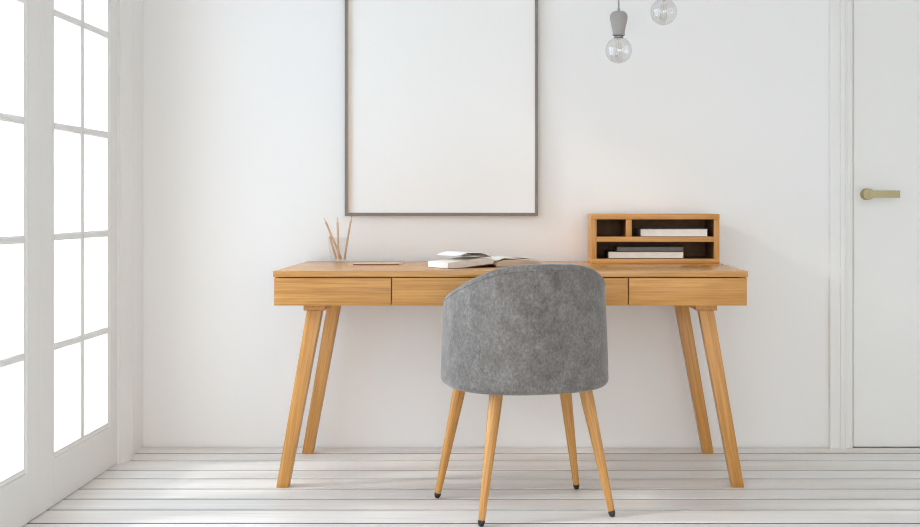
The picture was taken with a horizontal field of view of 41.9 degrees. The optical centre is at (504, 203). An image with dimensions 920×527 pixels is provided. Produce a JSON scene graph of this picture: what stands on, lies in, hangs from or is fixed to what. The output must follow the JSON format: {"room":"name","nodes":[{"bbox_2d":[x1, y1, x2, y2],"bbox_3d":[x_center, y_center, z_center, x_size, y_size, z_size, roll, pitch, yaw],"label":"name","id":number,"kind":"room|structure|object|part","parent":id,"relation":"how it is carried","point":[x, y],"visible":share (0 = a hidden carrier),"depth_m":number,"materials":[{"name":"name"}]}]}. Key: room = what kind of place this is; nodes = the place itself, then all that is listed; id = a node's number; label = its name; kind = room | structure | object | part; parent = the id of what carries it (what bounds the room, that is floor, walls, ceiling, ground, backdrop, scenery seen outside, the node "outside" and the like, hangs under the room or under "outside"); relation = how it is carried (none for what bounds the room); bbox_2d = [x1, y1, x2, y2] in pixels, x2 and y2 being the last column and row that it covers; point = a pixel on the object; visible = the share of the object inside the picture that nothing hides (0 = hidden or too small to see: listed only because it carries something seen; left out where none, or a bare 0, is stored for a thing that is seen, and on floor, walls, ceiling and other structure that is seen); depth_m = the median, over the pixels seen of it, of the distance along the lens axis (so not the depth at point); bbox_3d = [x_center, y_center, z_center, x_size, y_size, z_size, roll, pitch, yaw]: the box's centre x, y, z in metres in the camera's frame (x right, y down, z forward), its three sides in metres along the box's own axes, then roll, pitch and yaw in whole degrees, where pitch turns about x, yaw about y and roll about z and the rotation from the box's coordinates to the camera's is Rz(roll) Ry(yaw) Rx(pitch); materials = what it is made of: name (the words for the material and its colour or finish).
{"room":"home office","nodes":[
{"label":"home office","id":0,"kind":"room"},
{"bbox_2d":[84,0,142,463],"bbox_3d":[-1.540,-0.363,1.470,0.160,2.810,6.740,0,0,0],"label":"wall","id":1,"kind":"structure","parent":0,"point":[89,5],"depth_m":4.53,"materials":[{"name":"paint"}]},
{"bbox_2d":[0,0,40,526],"bbox_3d":[-1.489,-0.198,3.413,0.050,2.352,0.744,0,0,0],"label":"door","id":2,"kind":"structure","parent":1,"relation":"in","point":[20,485],"depth_m":3.67,"materials":[{"name":"white paint"}]},
{"bbox_2d":[41,0,116,512],"bbox_3d":[-1.489,-0.198,4.159,0.050,2.352,0.744,0,0,0],"label":"door","id":3,"kind":"structure","parent":1,"relation":"in","point":[67,465],"depth_m":4.16,"materials":[{"name":"white paint"}]},
{"bbox_2d":[118,0,132,463],"bbox_3d":[-1.444,-0.242,2.626,0.031,2.448,3.988,0,0,0],"label":"trim","id":4,"kind":"structure","parent":1,"relation":"attached to","point":[125,7],"depth_m":4.55,"materials":[{"name":"white paint"}]},
{"bbox_2d":[22,448,919,526],"bbox_3d":[0.645,1.012,1.570,4.410,0.060,6.740,0,0,0],"label":"floor","id":5,"kind":"structure","parent":0,"point":[160,487],"depth_m":4.15,"materials":[{"name":"white wood"}]},
{"bbox_2d":[273,261,747,487],"bbox_3d":[0.016,0.606,4.457,1.628,0.753,0.715,0,0,0],"label":"writing desk","id":6,"kind":"object","parent":5,"relation":"on","point":[317,286],"visible":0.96,"depth_m":4.13,"materials":[{"name":"brown wood"}]},
{"bbox_3d":[-0.713,0.675,4.175,0.157,0.614,0.050,0,0,0],"label":"leg","id":7,"kind":"part","parent":6,"relation":"part of","materials":[{"name":"brown wood"}]},
{"bbox_3d":[-0.660,0.357,4.457,0.074,0.022,0.615,0,0,0],"label":"leg rail","id":8,"kind":"part","parent":6,"relation":"part of","materials":[{"name":"brown wood"}]},
{"bbox_3d":[-0.720,0.675,4.735,0.155,0.614,0.050,0,0,0],"label":"leg","id":9,"kind":"part","parent":6,"relation":"part of","materials":[{"name":"brown wood"}]},
{"bbox_3d":[-0.590,0.300,4.112,0.400,0.095,0.018,0,0,0],"label":"drawer","id":10,"kind":"part","parent":6,"relation":"part of","materials":[{"name":"brown wood"}]},
{"bbox_2d":[353,262,404,264],"bbox_3d":[-0.473,0.224,4.510,0.194,0.009,0.009,0,0,-6],"label":"pencil","id":11,"kind":"object","parent":6,"relation":"on","point":[392,263],"visible":1,"depth_m":4.51,"materials":[{"name":"beige wood"}]},
{"bbox_2d":[428,251,540,268],"bbox_3d":[-0.076,0.201,4.408,0.408,0.055,0.157,0,0,-33],"label":"open book","id":12,"kind":"object","parent":6,"relation":"on","point":[465,260],"visible":0.97,"depth_m":4.33,"materials":[{"name":"white paper"}]},
{"bbox_3d":[0.017,0.300,4.112,0.805,0.095,0.018,0,0,0],"label":"drawer","id":13,"kind":"part","parent":6,"relation":"part of","materials":[{"name":"brown wood"}]},
{"bbox_2d":[587,214,719,263],"bbox_3d":[0.577,0.134,4.709,0.492,0.190,0.218,0,0,0],"label":"desk organizer","id":14,"kind":"object","parent":6,"relation":"on","point":[605,231],"visible":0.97,"depth_m":4.61,"materials":[{"name":"brown wood"}]},
{"bbox_3d":[0.341,0.135,4.710,0.020,0.152,0.217,0,0,0],"label":"panel","id":15,"kind":"part","parent":14,"relation":"part of","materials":[{"name":"brown wood"}]},
{"bbox_2d":[605,250,683,257],"bbox_3d":[0.542,0.196,4.695,0.293,0.027,0.160,0,0,0],"label":"book","id":16,"kind":"object","parent":14,"relation":"in","point":[608,253],"visible":0.88,"depth_m":4.62,"materials":[{"name":"white paper"}]},
{"bbox_2d":[614,246,682,250],"bbox_3d":[0.561,0.174,4.700,0.258,0.016,0.150,0,0,0],"label":"book","id":17,"kind":"object","parent":16,"relation":"on","point":[616,248],"visible":1,"depth_m":4.63,"materials":[{"name":"grey paper"}]},
{"bbox_2d":[597,237,713,241],"bbox_3d":[0.577,0.136,4.707,0.451,0.020,0.210,0,0,0],"label":"shelf","id":18,"kind":"object","parent":14,"relation":"attached to","point":[599,239],"depth_m":4.60,"materials":[{"name":"brown wood"}]},
{"bbox_2d":[636,228,706,235],"bbox_3d":[0.651,0.110,4.690,0.259,0.028,0.150,0,0,0],"label":"book","id":19,"kind":"object","parent":14,"relation":"in","point":[639,231],"visible":1,"depth_m":4.62,"materials":[{"name":"grey paper"}]},
{"bbox_3d":[0.812,0.135,4.710,0.020,0.152,0.217,0,0,0],"label":"panel","id":20,"kind":"part","parent":14,"relation":"part of","materials":[{"name":"brown wood"}]},
{"bbox_3d":[0.626,0.300,4.112,0.403,0.095,0.018,0,0,0],"label":"drawer","id":21,"kind":"part","parent":6,"relation":"part of","materials":[{"name":"brown wood"}]},
{"bbox_3d":[0.742,0.675,4.735,0.156,0.614,0.050,0,0,0],"label":"leg","id":22,"kind":"part","parent":6,"relation":"part of","materials":[{"name":"brown wood"}]},
{"bbox_3d":[0.697,0.357,4.457,0.074,0.022,0.615,0,0,0],"label":"leg rail","id":23,"kind":"part","parent":6,"relation":"part of","materials":[{"name":"brown wood"}]},
{"bbox_3d":[0.750,0.675,4.175,0.157,0.614,0.050,0,0,0],"label":"leg","id":24,"kind":"part","parent":6,"relation":"part of","materials":[{"name":"brown wood"}]},
{"bbox_3d":[-0.653,0.180,4.700,0.084,0.099,0.084,0,0,0],"label":"drinking glass","id":25,"kind":"object","parent":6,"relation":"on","visible":0},
{"bbox_2d":[324,218,341,258],"bbox_3d":[-0.676,0.135,4.717,0.075,0.165,0.008,0,0,8],"label":"pencil","id":26,"kind":"object","parent":25,"relation":"in","point":[327,226],"visible":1,"depth_m":4.71,"materials":[{"name":"brown wood"}]},
{"bbox_2d":[329,236,336,259],"bbox_3d":[-0.672,0.172,4.693,0.036,0.092,0.008,0,0,-36],"label":"pencil","id":27,"kind":"object","parent":25,"relation":"in","point":[330,238],"visible":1,"depth_m":4.69,"materials":[{"name":"brown wood"}]},
{"bbox_2d":[336,218,339,259],"bbox_3d":[-0.651,0.134,4.682,0.008,0.166,0.023,0,0,8],"label":"pencil","id":28,"kind":"object","parent":25,"relation":"in","point":[337,223],"visible":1,"depth_m":4.68,"materials":[{"name":"brown wood"}]},
{"bbox_2d":[343,216,351,258],"bbox_3d":[-0.617,0.132,4.700,0.032,0.171,0.008,0,0,0],"label":"pencil","id":29,"kind":"object","parent":25,"relation":"in","point":[351,216],"visible":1,"depth_m":4.70,"materials":[{"name":"brown wood"}]},
{"bbox_2d":[434,264,614,526],"bbox_3d":[0.066,0.583,3.893,0.532,0.799,0.498,0,0,-17],"label":"tub chair","id":30,"kind":"object","parent":5,"relation":"on","point":[526,329],"visible":1,"depth_m":3.68,"materials":[{"name":"grey fabric"}]},
{"bbox_3d":[-0.184,0.772,3.995,0.044,0.393,0.044,12,3,13],"label":"leg","id":31,"kind":"part","parent":30,"relation":"part of","materials":[{"name":"brown wood"}]},
{"bbox_3d":[-0.049,0.772,3.700,0.044,0.397,0.044,0,-15,27],"label":"leg","id":32,"kind":"part","parent":30,"relation":"part of","materials":[{"name":"brown wood"}]},
{"bbox_3d":[0.066,0.384,3.893,0.532,0.401,0.498,0,0,-17],"label":"backrest","id":33,"kind":"part","parent":30,"relation":"part of","materials":[{"name":"grey fabric"}]},
{"bbox_3d":[0.222,0.772,4.106,0.044,0.389,0.044,-13,9,-42],"label":"leg","id":34,"kind":"part","parent":30,"relation":"part of","materials":[{"name":"brown wood"}]},
{"bbox_3d":[0.294,0.772,3.802,0.044,0.398,0.044,-19,-12,38],"label":"leg","id":35,"kind":"part","parent":30,"relation":"part of","materials":[{"name":"brown wood"}]},
{"bbox_2d":[143,0,919,447],"bbox_3d":[0.645,-0.363,4.900,4.610,2.810,0.120,0,0,0],"label":"wall","id":36,"kind":"structure","parent":0,"point":[722,108],"depth_m":4.84,"materials":[{"name":"paint"}]},
{"bbox_2d":[345,0,537,215],"bbox_3d":[-0.255,-0.515,4.827,0.776,1.126,0.026,0,0,0],"label":"picture frame","id":37,"kind":"object","parent":36,"relation":"attached to","point":[441,96],"visible":1,"depth_m":4.83,"materials":[{"name":"beige wood"}]},
{"bbox_2d":[829,0,852,448],"bbox_3d":[1.831,-0.126,4.827,1.051,2.216,0.026,0,0,0],"label":"trim","id":38,"kind":"structure","parent":36,"relation":"attached to","point":[840,11],"depth_m":4.82,"materials":[{"name":"paint"}]},
{"bbox_2d":[853,0,919,446],"bbox_3d":[1.831,-0.077,4.839,0.849,2.116,0.088,0,0,0],"label":"door","id":39,"kind":"structure","parent":36,"relation":"in","point":[886,33],"depth_m":4.84,"materials":[{"name":"paint"}]},
{"bbox_3d":[1.506,-0.040,4.819,0.147,0.047,0.048,0,0,0],"label":"handle","id":40,"kind":"part","parent":39,"relation":"part of","materials":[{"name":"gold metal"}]},
{"bbox_3d":[0.645,-1.818,1.570,4.610,0.100,6.940,0,0,0],"label":"ceiling","id":41,"kind":"structure","parent":0,"visible":0},
{"bbox_2d":[605,0,631,63],"bbox_3d":[0.407,-1.136,4.300,0.100,1.264,0.100,0,0,0],"label":"pendant lamp","id":42,"kind":"object","parent":41,"relation":"hanging from","point":[618,19],"visible":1,"depth_m":4.28,"materials":[{"name":"beige"}]},
{"bbox_2d":[650,0,676,24],"bbox_3d":[0.568,-1.204,4.300,0.100,1.126,0.100,0,0,0],"label":"pendant lamp","id":43,"kind":"object","parent":41,"relation":"hanging from","point":[665,9],"visible":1,"depth_m":4.29,"materials":[{"name":"beige"}]}
]}

